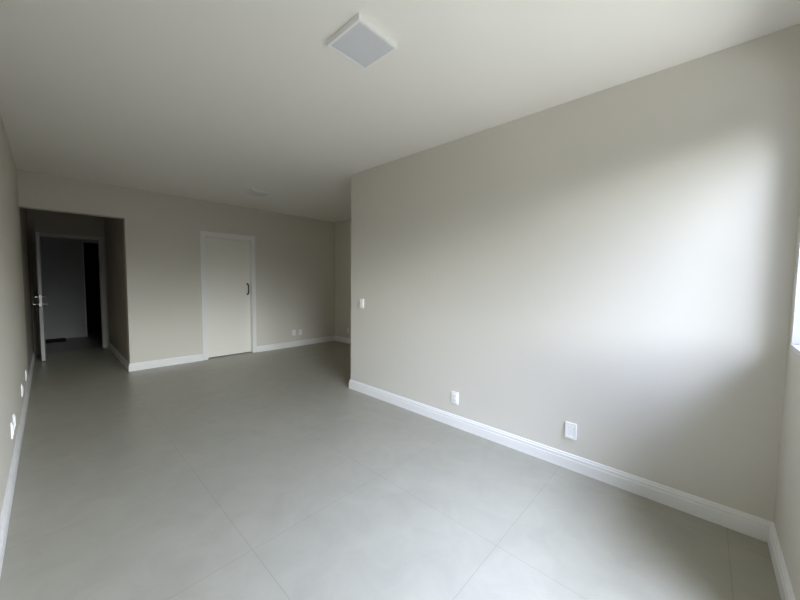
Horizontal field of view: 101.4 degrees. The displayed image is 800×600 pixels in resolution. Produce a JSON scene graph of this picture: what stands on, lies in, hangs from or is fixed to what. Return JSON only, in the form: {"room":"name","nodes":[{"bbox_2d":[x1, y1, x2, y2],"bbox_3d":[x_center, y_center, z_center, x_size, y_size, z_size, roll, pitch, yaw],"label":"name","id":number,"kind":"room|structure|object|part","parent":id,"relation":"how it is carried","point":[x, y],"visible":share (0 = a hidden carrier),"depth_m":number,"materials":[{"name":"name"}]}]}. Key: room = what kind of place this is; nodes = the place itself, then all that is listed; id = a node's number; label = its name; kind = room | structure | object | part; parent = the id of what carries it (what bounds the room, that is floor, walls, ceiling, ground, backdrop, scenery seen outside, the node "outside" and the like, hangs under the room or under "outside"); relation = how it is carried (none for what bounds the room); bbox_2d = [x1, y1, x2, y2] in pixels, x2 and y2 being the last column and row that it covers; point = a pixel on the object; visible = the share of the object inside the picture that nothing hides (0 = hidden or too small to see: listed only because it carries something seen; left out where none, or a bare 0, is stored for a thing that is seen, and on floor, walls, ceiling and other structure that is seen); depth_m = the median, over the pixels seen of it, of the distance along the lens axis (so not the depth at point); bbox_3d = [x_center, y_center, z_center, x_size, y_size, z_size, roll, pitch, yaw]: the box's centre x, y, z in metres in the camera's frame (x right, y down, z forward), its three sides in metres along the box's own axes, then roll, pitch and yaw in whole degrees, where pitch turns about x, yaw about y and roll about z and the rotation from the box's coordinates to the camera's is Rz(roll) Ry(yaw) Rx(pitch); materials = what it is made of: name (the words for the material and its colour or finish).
{"room":"empty living room","nodes":[
{"label":"empty living room","id":0,"kind":"room"},
{"bbox_2d":[0,114,33,515],"bbox_3d":[-3.208,-0.149,2.593,9.125,2.666,0.150,4,5,43],"label":"wall","id":1,"kind":"structure","parent":0,"point":[13,340],"depth_m":2.76,"materials":[{"name":"beige paint"}]},
{"bbox_2d":[10,420,13,438],"bbox_3d":[-2.721,0.908,2.300,0.075,0.116,0.014,4,5,43],"label":"wall socket","id":2,"kind":"object","parent":1,"relation":"attached to","point":[11,422],"visible":1,"depth_m":2.28,"materials":[{"name":"white plastic"}]},
{"bbox_2d":[12,412,15,429],"bbox_3d":[-2.871,0.898,2.439,0.075,0.116,0.014,4,5,43],"label":"wall socket","id":3,"kind":"object","parent":1,"relation":"attached to","point":[13,415],"visible":0.94,"depth_m":2.42,"materials":[{"name":"white plastic"}]},
{"bbox_2d":[0,349,35,576],"bbox_3d":[-3.155,1.122,2.718,8.855,0.114,0.018,4,5,43],"label":"baseboard","id":4,"kind":"structure","parent":1,"relation":"attached to","point":[8,498],"depth_m":2.13,"materials":[{"name":"white wood"}]},
{"bbox_2d":[21,383,23,396],"bbox_3d":[-3.649,0.869,3.164,0.075,0.116,0.014,4,5,43],"label":"wall socket","id":5,"kind":"object","parent":1,"relation":"attached to","point":[22,390],"visible":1,"depth_m":3.14,"materials":[{"name":"white plastic"}]},
{"bbox_2d":[26,209,108,354],"bbox_3d":[-6.746,-0.434,6.814,2.120,2.666,3.913,4,5,43],"label":"wall","id":6,"kind":"structure","parent":0,"point":[61,259],"depth_m":7.19,"materials":[{"name":"paint"}]},
{"bbox_2d":[32,232,107,360],"bbox_3d":[-5.828,-0.105,5.829,0.890,2.145,0.928,4,5,43],"label":"door","id":7,"kind":"structure","parent":6,"relation":"in","point":[36,236],"depth_m":5.74,"materials":[{"name":"white wood"}]},
{"bbox_3d":[-6.336,-0.104,5.708,0.013,2.145,0.037,4,5,43],"label":"casing","id":8,"kind":"part","parent":7,"relation":"part of","materials":[{"name":"white wood"}]},
{"bbox_3d":[-6.034,-1.158,5.959,0.013,0.063,0.815,4,5,43],"label":"casing","id":9,"kind":"part","parent":7,"relation":"part of","materials":[{"name":"white wood"}]},
{"bbox_3d":[-5.746,-0.134,6.341,0.013,2.145,0.065,4,5,43],"label":"casing","id":10,"kind":"part","parent":7,"relation":"part of","materials":[{"name":"white wood"}]},
{"bbox_2d":[82,241,97,335],"bbox_3d":[-7.020,-0.265,7.861,0.010,2.202,0.812,4,5,43],"label":"trim","id":11,"kind":"structure","parent":6,"relation":"attached to","point":[82,241],"depth_m":7.57,"materials":[{"name":"white wood"}]},
{"bbox_2d":[83,243,100,325],"bbox_3d":[-7.954,-0.475,8.723,2.250,2.500,1.008,4,5,43],"label":"wall","id":12,"kind":"structure","parent":0,"point":[91,259],"depth_m":9.33,"materials":[{"name":"paint"}]},
{"bbox_2d":[104,217,127,360],"bbox_3d":[-4.836,-0.346,5.664,2.247,2.666,0.150,4,5,43],"label":"wall","id":13,"kind":"structure","parent":0,"point":[114,235],"depth_m":5.48,"materials":[{"name":"beige paint"}]},
{"bbox_2d":[108,342,202,371],"bbox_3d":[-4.522,0.919,5.967,2.415,0.114,0.969,4,5,43],"label":"baseboard","id":14,"kind":"structure","parent":13,"relation":"attached to","point":[198,357],"depth_m":5.16,"materials":[{"name":"white wood"}]},
{"bbox_2d":[17,169,334,363],"bbox_3d":[-3.108,-0.332,5.761,0.150,2.666,4.629,4,5,43],"label":"wall","id":15,"kind":"structure","parent":0,"point":[295,255],"depth_m":5.27,"materials":[{"name":"beige paint"}]},
{"bbox_2d":[200,231,256,359],"bbox_3d":[-3.052,-0.082,5.830,0.166,2.162,0.901,4,5,43],"label":"door","id":16,"kind":"structure","parent":15,"relation":"in","point":[228,268],"depth_m":5.82,"materials":[{"name":"white paint"}]},
{"bbox_3d":[-3.278,-0.064,5.475,0.012,2.162,0.072,4,5,43],"label":"casing","id":17,"kind":"part","parent":16,"relation":"part of","materials":[{"name":"white wood"}]},
{"bbox_3d":[-2.983,-1.123,5.718,0.012,0.070,0.759,4,5,43],"label":"casing","id":18,"kind":"part","parent":16,"relation":"part of","materials":[{"name":"white wood"}]},
{"bbox_3d":[-2.712,-0.093,6.081,0.012,2.162,0.070,4,5,43],"label":"casing","id":19,"kind":"part","parent":16,"relation":"part of","materials":[{"name":"white wood"}]},
{"bbox_2d":[335,219,350,338],"bbox_3d":[-0.368,-0.341,6.474,3.185,2.666,0.150,4,5,43],"label":"wall","id":20,"kind":"structure","parent":0,"point":[342,228],"depth_m":7.19,"materials":[{"name":"beige paint"}]},
{"bbox_2d":[0,325,780,599],"bbox_3d":[-3.586,1.072,5.521,13.545,0.120,6.329,4,5,43],"label":"floor","id":21,"kind":"structure","parent":0,"point":[263,475],"depth_m":1.98,"materials":[{"name":"grey tile"}]},
{"bbox_2d":[45,338,65,342],"bbox_3d":[-7.523,0.877,6.967,0.540,0.014,0.580,4,5,43],"label":"doormat","id":22,"kind":"object","parent":21,"relation":"on","point":[56,339],"visible":0.56,"depth_m":7.02,"materials":[{"name":"black fabric"}]},
{"bbox_2d":[0,0,799,221],"bbox_3d":[-1.563,-1.637,4.258,9.125,0.150,5.229,4,5,43],"label":"ceiling","id":23,"kind":"structure","parent":0,"point":[217,101],"depth_m":2.08,"materials":[{"name":"white paint"}]},
{"bbox_2d":[244,188,270,196],"bbox_3d":[-2.111,-1.587,4.851,0.275,0.032,0.275,4,5,43],"label":"recessed light","id":24,"kind":"object","parent":23,"relation":"in","point":[252,191],"visible":1,"depth_m":4.82,"materials":[{"name":"plastic"}]},
{"bbox_2d":[246,191,267,196],"bbox_3d":[-2.111,-1.577,4.852,0.245,0.006,0.245,4,5,43],"label":"diffuser","id":25,"kind":"object","parent":24,"relation":"attached to","point":[256,193],"depth_m":4.84,"materials":[{"name":"plastic"}]},
{"bbox_2d":[327,13,396,69],"bbox_3d":[-0.205,-1.387,1.777,0.272,0.032,0.272,4,5,43],"label":"recessed light","id":26,"kind":"object","parent":23,"relation":"in","point":[359,40],"visible":1,"depth_m":1.75,"materials":[{"name":"plastic"}]},
{"bbox_2d":[331,22,392,66],"bbox_3d":[-0.205,-1.377,1.777,0.242,0.006,0.242,4,5,43],"label":"diffuser","id":27,"kind":"object","parent":26,"relation":"attached to","point":[364,44],"depth_m":1.75,"materials":[{"name":"plastic"}]},
{"bbox_2d":[351,24,799,521],"bbox_3d":[0.744,-0.124,2.939,3.573,2.666,0.150,4,5,43],"label":"wall","id":28,"kind":"structure","parent":0,"point":[616,263],"depth_m":2.18,"materials":[{"name":"beige paint"}]},
{"bbox_2d":[360,299,363,308],"bbox_3d":[-0.465,0.044,3.962,0.075,0.116,0.015,4,5,43],"label":"light switch","id":29,"kind":"object","parent":28,"relation":"attached to","point":[361,300],"visible":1,"depth_m":3.95,"materials":[{"name":"white plastic"}]},
{"bbox_2d":[451,391,458,404],"bbox_3d":[0.516,0.922,3.089,0.075,0.116,0.014,4,5,43],"label":"wall socket","id":30,"kind":"object","parent":28,"relation":"attached to","point":[454,395],"visible":1,"depth_m":3.08,"materials":[{"name":"white plastic"}]},
{"bbox_2d":[257,336,771,542],"bbox_3d":[0.242,1.052,4.602,6.458,0.114,1.850,4,5,43],"label":"baseboard","id":31,"kind":"structure","parent":28,"relation":"attached to","point":[753,526],"depth_m":2.34,"materials":[{"name":"white wood"}]},
{"bbox_2d":[565,421,576,439],"bbox_3d":[1.254,0.958,2.403,0.075,0.116,0.014,4,5,43],"label":"outlet","id":32,"kind":"object","parent":28,"relation":"attached to","point":[570,428],"visible":1,"depth_m":2.40,"materials":[{"name":"white plastic"}]},
{"bbox_2d":[774,203,799,599],"bbox_3d":[1.141,0.012,0.661,0.120,2.666,2.947,4,5,43],"label":"wall","id":33,"kind":"structure","parent":0,"point":[787,503],"depth_m":1.52,"materials":[{"name":"beige paint"}]},
{"bbox_2d":[768,522,795,599],"bbox_3d":[1.684,1.252,1.433,0.018,0.114,0.864,4,5,43],"label":"baseboard","id":34,"kind":"structure","parent":33,"relation":"attached to","point":[786,591],"depth_m":1.51,"materials":[{"name":"white wood"}]},
{"bbox_2d":[789,241,799,356],"bbox_3d":[1.739,-0.388,1.257,0.154,1.310,0.794,4,5,43],"label":"window","id":35,"kind":"structure","parent":33,"relation":"in","point":[794,347],"depth_m":1.61,"materials":[{"name":"white glass"}]},
{"bbox_3d":[1.732,0.251,1.294,0.154,0.030,0.794,4,5,43],"label":"sill","id":36,"kind":"part","parent":35,"relation":"part of","materials":[{"name":"white stone"}]}
]}

